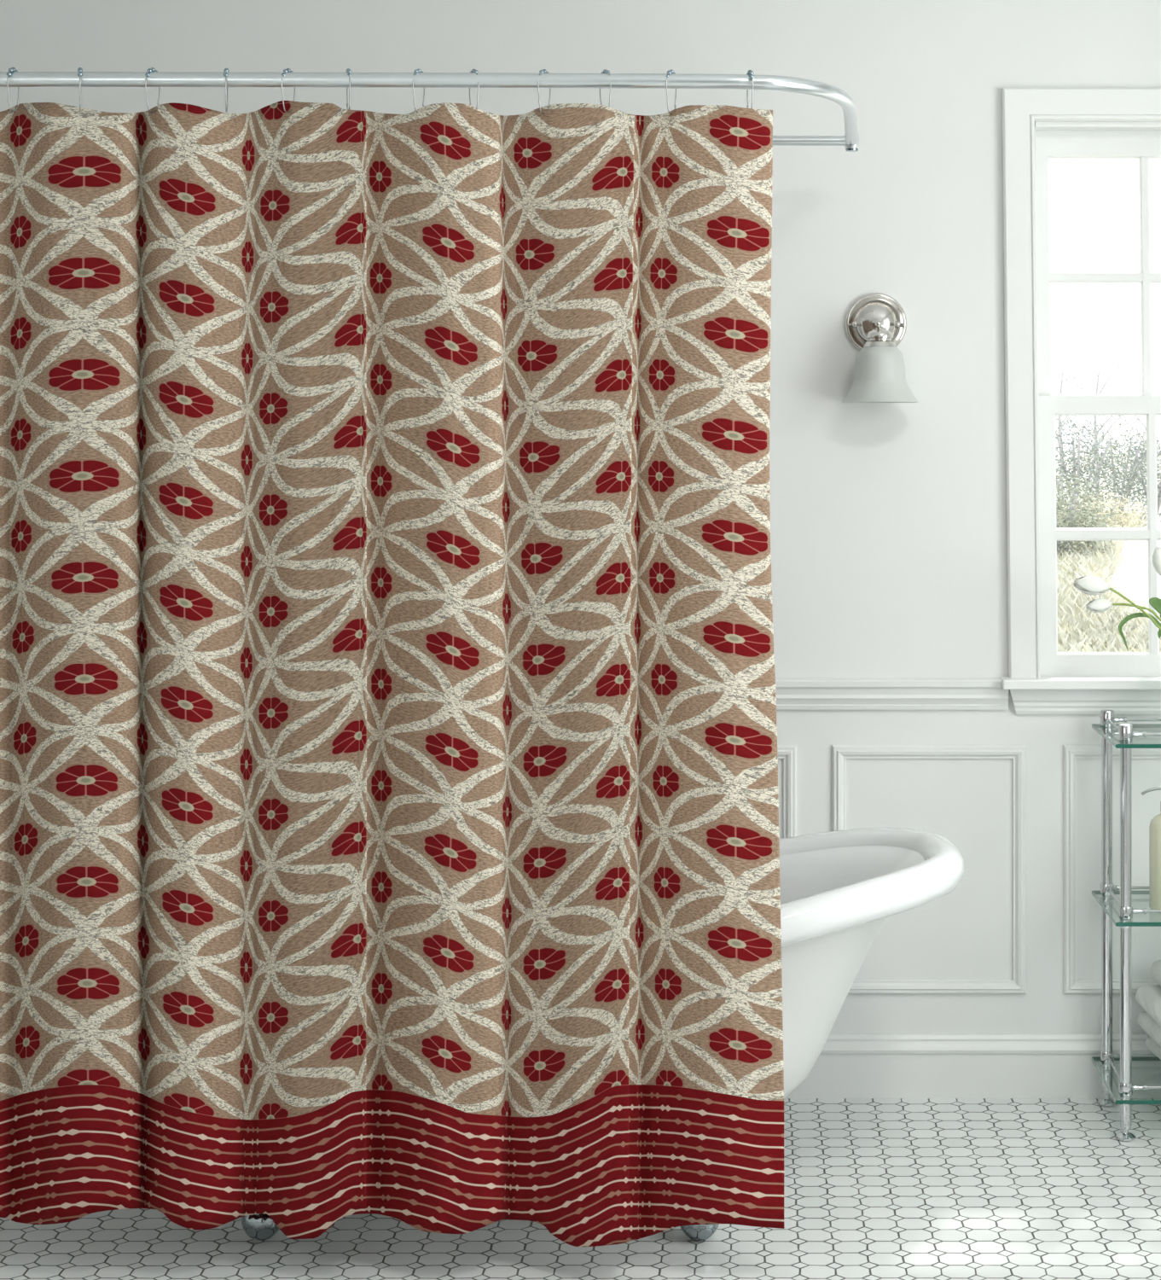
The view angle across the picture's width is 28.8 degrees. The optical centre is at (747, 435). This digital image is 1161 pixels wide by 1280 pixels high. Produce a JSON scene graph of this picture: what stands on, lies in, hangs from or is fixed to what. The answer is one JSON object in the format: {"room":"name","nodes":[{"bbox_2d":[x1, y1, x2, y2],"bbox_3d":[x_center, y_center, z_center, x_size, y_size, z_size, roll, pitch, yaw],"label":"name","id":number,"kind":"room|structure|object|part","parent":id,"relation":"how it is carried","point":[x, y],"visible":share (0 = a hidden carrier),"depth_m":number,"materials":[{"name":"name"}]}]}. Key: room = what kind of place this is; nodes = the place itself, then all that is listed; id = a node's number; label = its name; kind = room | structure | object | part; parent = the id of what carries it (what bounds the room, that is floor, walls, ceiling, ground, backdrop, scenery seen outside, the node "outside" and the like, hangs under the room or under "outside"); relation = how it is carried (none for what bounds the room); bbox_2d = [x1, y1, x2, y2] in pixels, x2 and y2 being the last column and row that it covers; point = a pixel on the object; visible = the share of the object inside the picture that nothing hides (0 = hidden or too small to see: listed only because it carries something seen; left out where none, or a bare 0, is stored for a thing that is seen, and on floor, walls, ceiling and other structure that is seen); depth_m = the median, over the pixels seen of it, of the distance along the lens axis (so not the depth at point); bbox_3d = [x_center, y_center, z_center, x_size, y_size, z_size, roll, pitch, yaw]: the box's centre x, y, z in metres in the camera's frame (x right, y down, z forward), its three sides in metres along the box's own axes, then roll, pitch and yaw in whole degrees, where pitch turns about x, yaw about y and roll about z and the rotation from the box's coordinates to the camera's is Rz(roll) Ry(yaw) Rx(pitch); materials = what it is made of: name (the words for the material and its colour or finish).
{"room":"bathroom","nodes":[
{"label":"bathroom","id":0,"kind":"room"},
{"bbox_2d":[0,0,1160,1033],"bbox_3d":[-0.075,0.060,4.700,3.890,2.800,0.120,0,0,0],"label":"wall","id":1,"kind":"structure","parent":0,"point":[888,520],"depth_m":4.64,"materials":[{"name":"white paint"}]},
{"bbox_2d":[777,744,797,837],"bbox_3d":[-0.099,0.894,4.633,0.402,0.511,0.014,0,0,0],"label":"trim","id":2,"kind":"structure","parent":1,"relation":"attached to","point":[788,753],"depth_m":4.63,"materials":[{"name":"white wood"}]},
{"bbox_2d":[841,292,919,402],"bbox_3d":[0.269,-0.180,4.559,0.156,0.227,0.163,0,0,0],"label":"wall sconce","id":3,"kind":"object","parent":1,"relation":"attached to","point":[875,323],"visible":1,"depth_m":4.53,"materials":[{"name":"white glass"}]},
{"bbox_3d":[0.264,-0.225,4.570,0.027,0.027,0.080,0,0,0],"label":"arm","id":4,"kind":"part","parent":3,"relation":"part of","materials":[{"name":"silver metal"}]},
{"bbox_3d":[0.269,-0.126,4.555,0.156,0.120,0.156,0,0,0],"label":"lamp shade","id":5,"kind":"part","parent":3,"relation":"part of","materials":[{"name":"white glass"}]},
{"bbox_2d":[775,678,1008,709],"bbox_3d":[-0.682,0.532,4.625,2.436,0.064,0.031,0,0,0],"label":"trim","id":6,"kind":"structure","parent":1,"relation":"attached to","point":[791,694],"depth_m":4.62,"materials":[{"name":"white wood"}]},
{"bbox_2d":[832,744,1026,994],"bbox_3d":[0.375,0.894,4.633,0.400,0.511,0.014,0,0,0],"label":"trim","id":7,"kind":"structure","parent":1,"relation":"attached to","point":[840,753],"depth_m":4.63,"materials":[{"name":"white wood"}]},
{"bbox_2d":[785,1033,1160,1098],"bbox_3d":[-0.075,1.296,4.627,3.650,0.128,0.026,0,0,0],"label":"baseboard","id":8,"kind":"structure","parent":1,"relation":"attached to","point":[848,1065],"depth_m":4.62,"materials":[{"name":"white wood"}]},
{"bbox_2d":[1000,87,1160,714],"bbox_3d":[1.031,-0.070,4.667,1.022,1.286,0.174,0,0,0],"label":"window","id":9,"kind":"structure","parent":1,"relation":"in","point":[1072,123],"depth_m":4.62,"materials":[{"name":"white wood"}]},
{"bbox_3d":[1.031,0.507,4.640,1.022,0.020,0.120,0,0,0],"label":"sill","id":10,"kind":"part","parent":9,"relation":"part of","materials":[{"name":"white wood"}]},
{"bbox_3d":[0.938,-0.346,4.712,0.690,0.580,0.034,0,0,0],"label":"sash","id":11,"kind":"part","parent":9,"relation":"part of","materials":[{"name":"white wood"}]},
{"bbox_3d":[0.945,0.208,4.675,0.690,0.579,0.034,0,0,0],"label":"sash","id":12,"kind":"part","parent":9,"relation":"part of","materials":[{"name":"white wood"}]},
{"bbox_2d":[1064,744,1160,994],"bbox_3d":[0.853,0.894,4.633,0.402,0.511,0.014,0,0,0],"label":"trim","id":13,"kind":"structure","parent":1,"relation":"attached to","point":[1072,753],"depth_m":4.63,"materials":[{"name":"white wood"}]},
{"bbox_2d":[0,1098,1160,1279],"bbox_3d":[-0.075,1.410,1.520,3.890,0.100,6.480,0,0,0],"label":"floor","id":14,"kind":"structure","parent":0,"point":[875,1189],"depth_m":3.85,"materials":[{"name":"tile"}]},
{"bbox_2d":[241,827,965,1240],"bbox_3d":[-0.445,1.052,4.110,1.682,0.616,0.784,0,0,0],"label":"bathtub","id":15,"kind":"object","parent":14,"relation":"on","point":[839,887],"visible":0.12,"depth_m":3.95,"materials":[{"name":"ceramic"}]},
{"bbox_2d":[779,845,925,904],"bbox_3d":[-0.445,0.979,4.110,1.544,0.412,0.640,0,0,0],"label":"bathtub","id":16,"kind":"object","parent":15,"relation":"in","point":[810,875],"depth_m":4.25,"materials":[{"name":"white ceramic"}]},
{"bbox_2d":[1092,709,1160,1141],"bbox_3d":[0.988,0.959,4.461,0.565,0.803,0.302,0,0,0],"label":"shelf unit","id":17,"kind":"object","parent":14,"relation":"on","point":[1108,890],"visible":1,"depth_m":4.35,"materials":[{"name":"silver metal"}]},
{"bbox_3d":[0.731,0.950,4.575,0.022,0.760,0.022,0,0,0],"label":"post","id":18,"kind":"part","parent":17,"relation":"part of","materials":[{"name":"silver metal"}]},
{"bbox_3d":[0.731,0.578,4.463,0.006,0.006,0.195,0,0,0],"label":"rail","id":19,"kind":"part","parent":17,"relation":"part of","materials":[{"name":"silver metal"}]},
{"bbox_3d":[0.731,1.260,4.463,0.006,0.006,0.195,0,0,0],"label":"rail","id":20,"kind":"part","parent":17,"relation":"part of","materials":[{"name":"silver metal"}]},
{"bbox_3d":[0.731,0.919,4.463,0.006,0.006,0.195,0,0,0],"label":"rail","id":21,"kind":"part","parent":17,"relation":"part of","materials":[{"name":"silver metal"}]},
{"bbox_3d":[0.731,0.950,4.350,0.022,0.760,0.022,0,0,0],"label":"post","id":22,"kind":"part","parent":17,"relation":"part of","materials":[{"name":"silver metal"}]},
{"bbox_3d":[0.988,1.276,4.461,0.565,0.008,0.302,0,0,0],"label":"glass shelf","id":23,"kind":"part","parent":17,"relation":"part of","materials":[{"name":"teal"}]},
{"bbox_3d":[0.988,0.936,4.461,0.565,0.008,0.302,0,0,0],"label":"glass shelf","id":24,"kind":"part","parent":17,"relation":"part of","materials":[{"name":"teal"}]},
{"bbox_3d":[0.988,0.595,4.461,0.565,0.008,0.302,0,0,0],"label":"glass shelf","id":25,"kind":"part","parent":17,"relation":"part of","materials":[{"name":"teal"}]},
{"bbox_3d":[0.988,0.919,4.575,0.453,0.006,0.006,0,0,0],"label":"rail","id":26,"kind":"part","parent":17,"relation":"part of","materials":[{"name":"silver metal"}]},
{"bbox_3d":[0.988,0.578,4.575,0.453,0.006,0.006,0,0,0],"label":"rail","id":27,"kind":"part","parent":17,"relation":"part of","materials":[{"name":"silver metal"}]},
{"bbox_3d":[0.988,1.260,4.575,0.453,0.006,0.006,0,0,0],"label":"rail","id":28,"kind":"part","parent":17,"relation":"part of","materials":[{"name":"silver metal"}]},
{"bbox_2d":[1141,786,1160,909],"bbox_3d":[0.827,0.811,4.429,0.079,0.243,0.075,0,0,-42],"label":"soap bottle","id":29,"kind":"object","parent":17,"relation":"on","point":[1155,824],"visible":0.98,"depth_m":4.41,"materials":[{"name":"plastic"}]},
{"bbox_2d":[1146,1035,1160,1059],"bbox_3d":[1.017,1.229,4.463,0.419,0.043,0.240,0,0,0],"label":"folded towel","id":30,"kind":"object","parent":17,"relation":"on","point":[1154,1047],"visible":0.81,"depth_m":4.52,"materials":[{"name":"white fabric"}]},
{"bbox_2d":[1137,1010,1160,1046],"bbox_3d":[1.006,1.184,4.463,0.430,0.047,0.240,0,0,0],"label":"folded towel","id":31,"kind":"object","parent":30,"relation":"on","point":[1146,1021],"visible":0.87,"depth_m":4.49,"materials":[{"name":"white fabric"}]},
{"bbox_2d":[1135,984,1160,1026],"bbox_3d":[1.001,1.135,4.463,0.429,0.051,0.239,0,0,0],"label":"folded towel","id":32,"kind":"object","parent":31,"relation":"on","point":[1149,997],"visible":1,"depth_m":4.48,"materials":[{"name":"white fabric"}]},
{"bbox_2d":[1151,959,1160,986],"bbox_3d":[1.011,1.083,4.463,0.388,0.053,0.239,0,0,0],"label":"folded towel","id":33,"kind":"object","parent":32,"relation":"on","point":[1156,967],"visible":1,"depth_m":4.52,"materials":[{"name":"white fabric"}]},
{"bbox_3d":[0.988,1.260,4.350,0.453,0.006,0.006,0,0,0],"label":"rail","id":34,"kind":"part","parent":17,"relation":"part of","materials":[{"name":"silver metal"}]},
{"bbox_3d":[0.988,0.919,4.350,0.453,0.006,0.006,0,0,0],"label":"rail","id":35,"kind":"part","parent":17,"relation":"part of","materials":[{"name":"silver metal"}]},
{"bbox_3d":[0.988,0.578,4.350,0.453,0.006,0.006,0,0,0],"label":"rail","id":36,"kind":"part","parent":17,"relation":"part of","materials":[{"name":"silver metal"}]},
{"bbox_3d":[0.884,0.499,4.470,0.080,0.185,0.080,0,0,0],"label":"glass vase","id":37,"kind":"object","parent":17,"relation":"on","visible":0},
{"bbox_2d":[1073,575,1160,651],"bbox_3d":[0.764,0.422,4.414,0.259,0.297,0.051,0,0,-15],"label":"tulip","id":38,"kind":"object","parent":37,"relation":"in","point":[1094,585],"visible":1,"depth_m":4.39,"materials":[{"name":"white plant"}]},
{"bbox_3d":[0.801,0.434,4.419,0.191,0.275,0.040,0,0,-22],"label":"stem","id":39,"kind":"part","parent":38,"relation":"part of","materials":[{"name":"green plant"}]},
{"bbox_2d":[1086,597,1160,638],"bbox_3d":[0.775,0.445,4.430,0.226,0.252,0.036,0,0,-13],"label":"tulip","id":40,"kind":"object","parent":37,"relation":"in","point":[1099,605],"visible":1,"depth_m":4.42,"materials":[{"name":"white plant"}]},
{"bbox_3d":[0.802,0.450,4.433,0.174,0.242,0.030,0,0,-17],"label":"stem","id":41,"kind":"part","parent":40,"relation":"part of","materials":[{"name":"green plant"}]},
{"bbox_2d":[1152,546,1160,575],"bbox_3d":[0.845,0.395,4.449,0.093,0.352,0.034,0,0,-8],"label":"tulip","id":42,"kind":"object","parent":37,"relation":"in","point":[1157,553],"visible":1,"depth_m":4.43,"materials":[{"name":"white plant"}]},
{"bbox_3d":[-1.960,0.060,1.520,0.120,2.800,6.240,0,0,0],"label":"wall","id":43,"kind":"structure","parent":0,"visible":0},
{"bbox_2d":[0,71,859,151],"bbox_3d":[-0.841,-0.573,4.006,2.118,0.076,0.833,0,0,0],"label":"shower rod","id":44,"kind":"object","parent":43,"relation":"attached to","point":[851,139],"visible":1,"depth_m":3.63,"materials":[{"name":"metal"}]},
{"bbox_2d":[6,67,19,111],"bbox_3d":[-1.182,-0.556,3.627,0.008,0.073,0.042,0,0,8],"label":"curtain hook","id":45,"kind":"object","parent":44,"relation":"hanging from","point":[12,69],"visible":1,"depth_m":3.62,"materials":[{"name":"metal"}]},
{"bbox_2d":[77,67,82,111],"bbox_3d":[-1.075,-0.556,3.630,0.008,0.073,0.042,0,0,-15],"label":"curtain hook","id":46,"kind":"object","parent":44,"relation":"hanging from","point":[79,69],"visible":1,"depth_m":3.62,"materials":[{"name":"metal"}]},
{"bbox_2d":[145,67,160,112],"bbox_3d":[-0.959,-0.556,3.632,0.008,0.073,0.042,0,0,18],"label":"curtain hook","id":47,"kind":"object","parent":44,"relation":"hanging from","point":[149,70],"visible":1,"depth_m":3.62,"materials":[{"name":"metal"}]},
{"bbox_2d":[223,68,229,112],"bbox_3d":[-0.841,-0.556,3.635,0.008,0.073,0.042,0,0,-9],"label":"curtain hook","id":48,"kind":"object","parent":44,"relation":"hanging from","point":[226,70],"visible":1,"depth_m":3.62,"materials":[{"name":"metal"}]},
{"bbox_2d":[281,68,295,112],"bbox_3d":[-0.742,-0.556,3.637,0.008,0.073,0.042,0,0,19],"label":"curtain hook","id":49,"kind":"object","parent":44,"relation":"hanging from","point":[288,70],"visible":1,"depth_m":3.63,"materials":[{"name":"metal"}]},
{"bbox_2d":[345,68,351,109],"bbox_3d":[-0.644,-0.556,3.639,0.008,0.073,0.042,0,0,-17],"label":"curtain hook","id":50,"kind":"object","parent":44,"relation":"hanging from","point":[348,70],"visible":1,"depth_m":3.62,"materials":[{"name":"metal"}]},
{"bbox_2d":[413,68,424,112],"bbox_3d":[-0.531,-0.556,3.642,0.008,0.073,0.042,0,0,18],"label":"curtain hook","id":51,"kind":"object","parent":44,"relation":"hanging from","point":[418,70],"visible":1,"depth_m":3.63,"materials":[{"name":"metal"}]},
{"bbox_2d":[469,69,479,108],"bbox_3d":[-0.442,-0.556,3.644,0.008,0.073,0.042,0,0,-28],"label":"curtain hook","id":52,"kind":"object","parent":44,"relation":"hanging from","point":[473,70],"visible":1,"depth_m":3.63,"materials":[{"name":"metal"}]},
{"bbox_2d":[537,69,551,113],"bbox_3d":[-0.329,-0.556,3.647,0.008,0.073,0.042,0,0,24],"label":"curtain hook","id":53,"kind":"object","parent":44,"relation":"hanging from","point":[544,71],"visible":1,"depth_m":3.64,"materials":[{"name":"metal"}]},
{"bbox_2d":[599,69,611,107],"bbox_3d":[-0.230,-0.556,3.649,0.008,0.073,0.042,0,0,-29],"label":"curtain hook","id":54,"kind":"object","parent":44,"relation":"hanging from","point":[605,71],"visible":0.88,"depth_m":3.64,"materials":[{"name":"metal"}]},
{"bbox_2d":[666,69,676,114],"bbox_3d":[-0.123,-0.556,3.652,0.008,0.073,0.042,0,0,21],"label":"curtain hook","id":55,"kind":"object","parent":44,"relation":"hanging from","point":[670,72],"visible":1,"depth_m":3.64,"materials":[{"name":"metal"}]},
{"bbox_2d":[0,100,784,1246],"bbox_3d":[-0.648,0.385,3.634,1.416,1.851,0.085,0,0,0],"label":"shower curtain","id":56,"kind":"object","parent":55,"relation":"hanging from","point":[389,795],"visible":1,"depth_m":3.63,"materials":[{"name":"beige fabric"}]},
{"bbox_2d":[746,69,754,108],"bbox_3d":[0.004,-0.556,3.655,0.008,0.073,0.042,0,0,-12],"label":"curtain hook","id":57,"kind":"object","parent":44,"relation":"hanging from","point":[750,72],"visible":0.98,"depth_m":3.64,"materials":[{"name":"metal"}]},
{"bbox_3d":[-0.848,-0.573,4.385,2.104,0.019,0.019,0,0,0],"label":"rail","id":58,"kind":"part","parent":44,"relation":"part of","materials":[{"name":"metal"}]},
{"label":"outside","id":59,"kind":"structure","parent":0,"visible":0},
{"bbox_2d":[1055,453,1160,520],"bbox_3d":[0.000,1.243,49.900,80.000,1.035,90.000,0,0,0],"label":"ground","id":60,"kind":"structure","parent":59,"point":[1070,456],"depth_m":58.82,"materials":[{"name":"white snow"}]},
{"bbox_2d":[1052,365,1105,505],"bbox_3d":[6.106,-0.001,43.982,2.143,2.749,2.112,0,0,0],"label":"tree","id":61,"kind":"object","parent":60,"relation":"on","point":[1059,418],"visible":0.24,"depth_m":43.98,"materials":[{"name":"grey plant"}]},
{"bbox_2d":[1056,473,1118,559],"bbox_3d":[3.800,1.048,27.014,1.306,1.169,1.292,0,0,24],"label":"bush","id":62,"kind":"object","parent":60,"relation":"on","point":[1072,503],"visible":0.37,"depth_m":26.85,"materials":[{"name":"green plant"}]},
{"bbox_2d":[1055,415,1129,512],"bbox_3d":[5.162,0.571,35.005,1.558,1.836,1.626,0,0,0],"label":"bush","id":63,"kind":"object","parent":60,"relation":"on","point":[1062,455],"visible":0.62,"depth_m":34.92,"materials":[{"name":"green plant"}]},
{"bbox_2d":[1052,355,1142,506],"bbox_3d":[6.044,0.043,39.032,2.010,2.906,2.142,0,0,0],"label":"tree","id":64,"kind":"object","parent":60,"relation":"on","point":[1099,374],"visible":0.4,"depth_m":38.97,"materials":[{"name":"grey plant"}]},
{"bbox_2d":[1058,490,1147,527],"bbox_3d":[4.989,1.142,31.988,1.519,0.711,1.516,0,0,0],"label":"bush","id":65,"kind":"object","parent":60,"relation":"on","point":[1122,520],"visible":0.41,"depth_m":31.86,"materials":[{"name":"green plant"}]},
{"bbox_2d":[1057,510,1160,651],"bbox_3d":[4.598,1.438,25.925,4.271,0.565,22.509,0,0,10],"label":"grass","id":66,"kind":"structure","parent":60,"relation":"on","point":[1080,629],"depth_m":18.30,"materials":[{"name":"beige plant"}]},
{"bbox_2d":[1064,422,1160,511],"bbox_3d":[6.250,0.641,38.000,1.822,1.746,1.821,0,0,0],"label":"bush","id":67,"kind":"object","parent":60,"relation":"on","point":[1131,445],"visible":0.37,"depth_m":37.87,"materials":[{"name":"green plant"}]},
{"bbox_2d":[1097,365,1160,511],"bbox_3d":[7.274,0.071,40.965,2.048,2.664,2.066,0,0,0],"label":"tree","id":68,"kind":"object","parent":60,"relation":"on","point":[1137,419],"visible":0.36,"depth_m":41.10,"materials":[{"name":"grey plant"}]},
{"bbox_2d":[1103,427,1160,523],"bbox_3d":[6.499,0.697,36.016,1.606,1.677,1.593,0,0,0],"label":"bush","id":69,"kind":"object","parent":60,"relation":"on","point":[1141,479],"visible":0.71,"depth_m":35.96,"materials":[{"name":"green plant"}]},
{"bbox_2d":[1111,508,1160,611],"bbox_3d":[5.978,1.529,25.120,4.541,0.392,34.527,0,0,7],"label":"garden path","id":70,"kind":"structure","parent":60,"relation":"on","point":[1134,577],"depth_m":26.04,"materials":[{"name":"white"}]}
]}

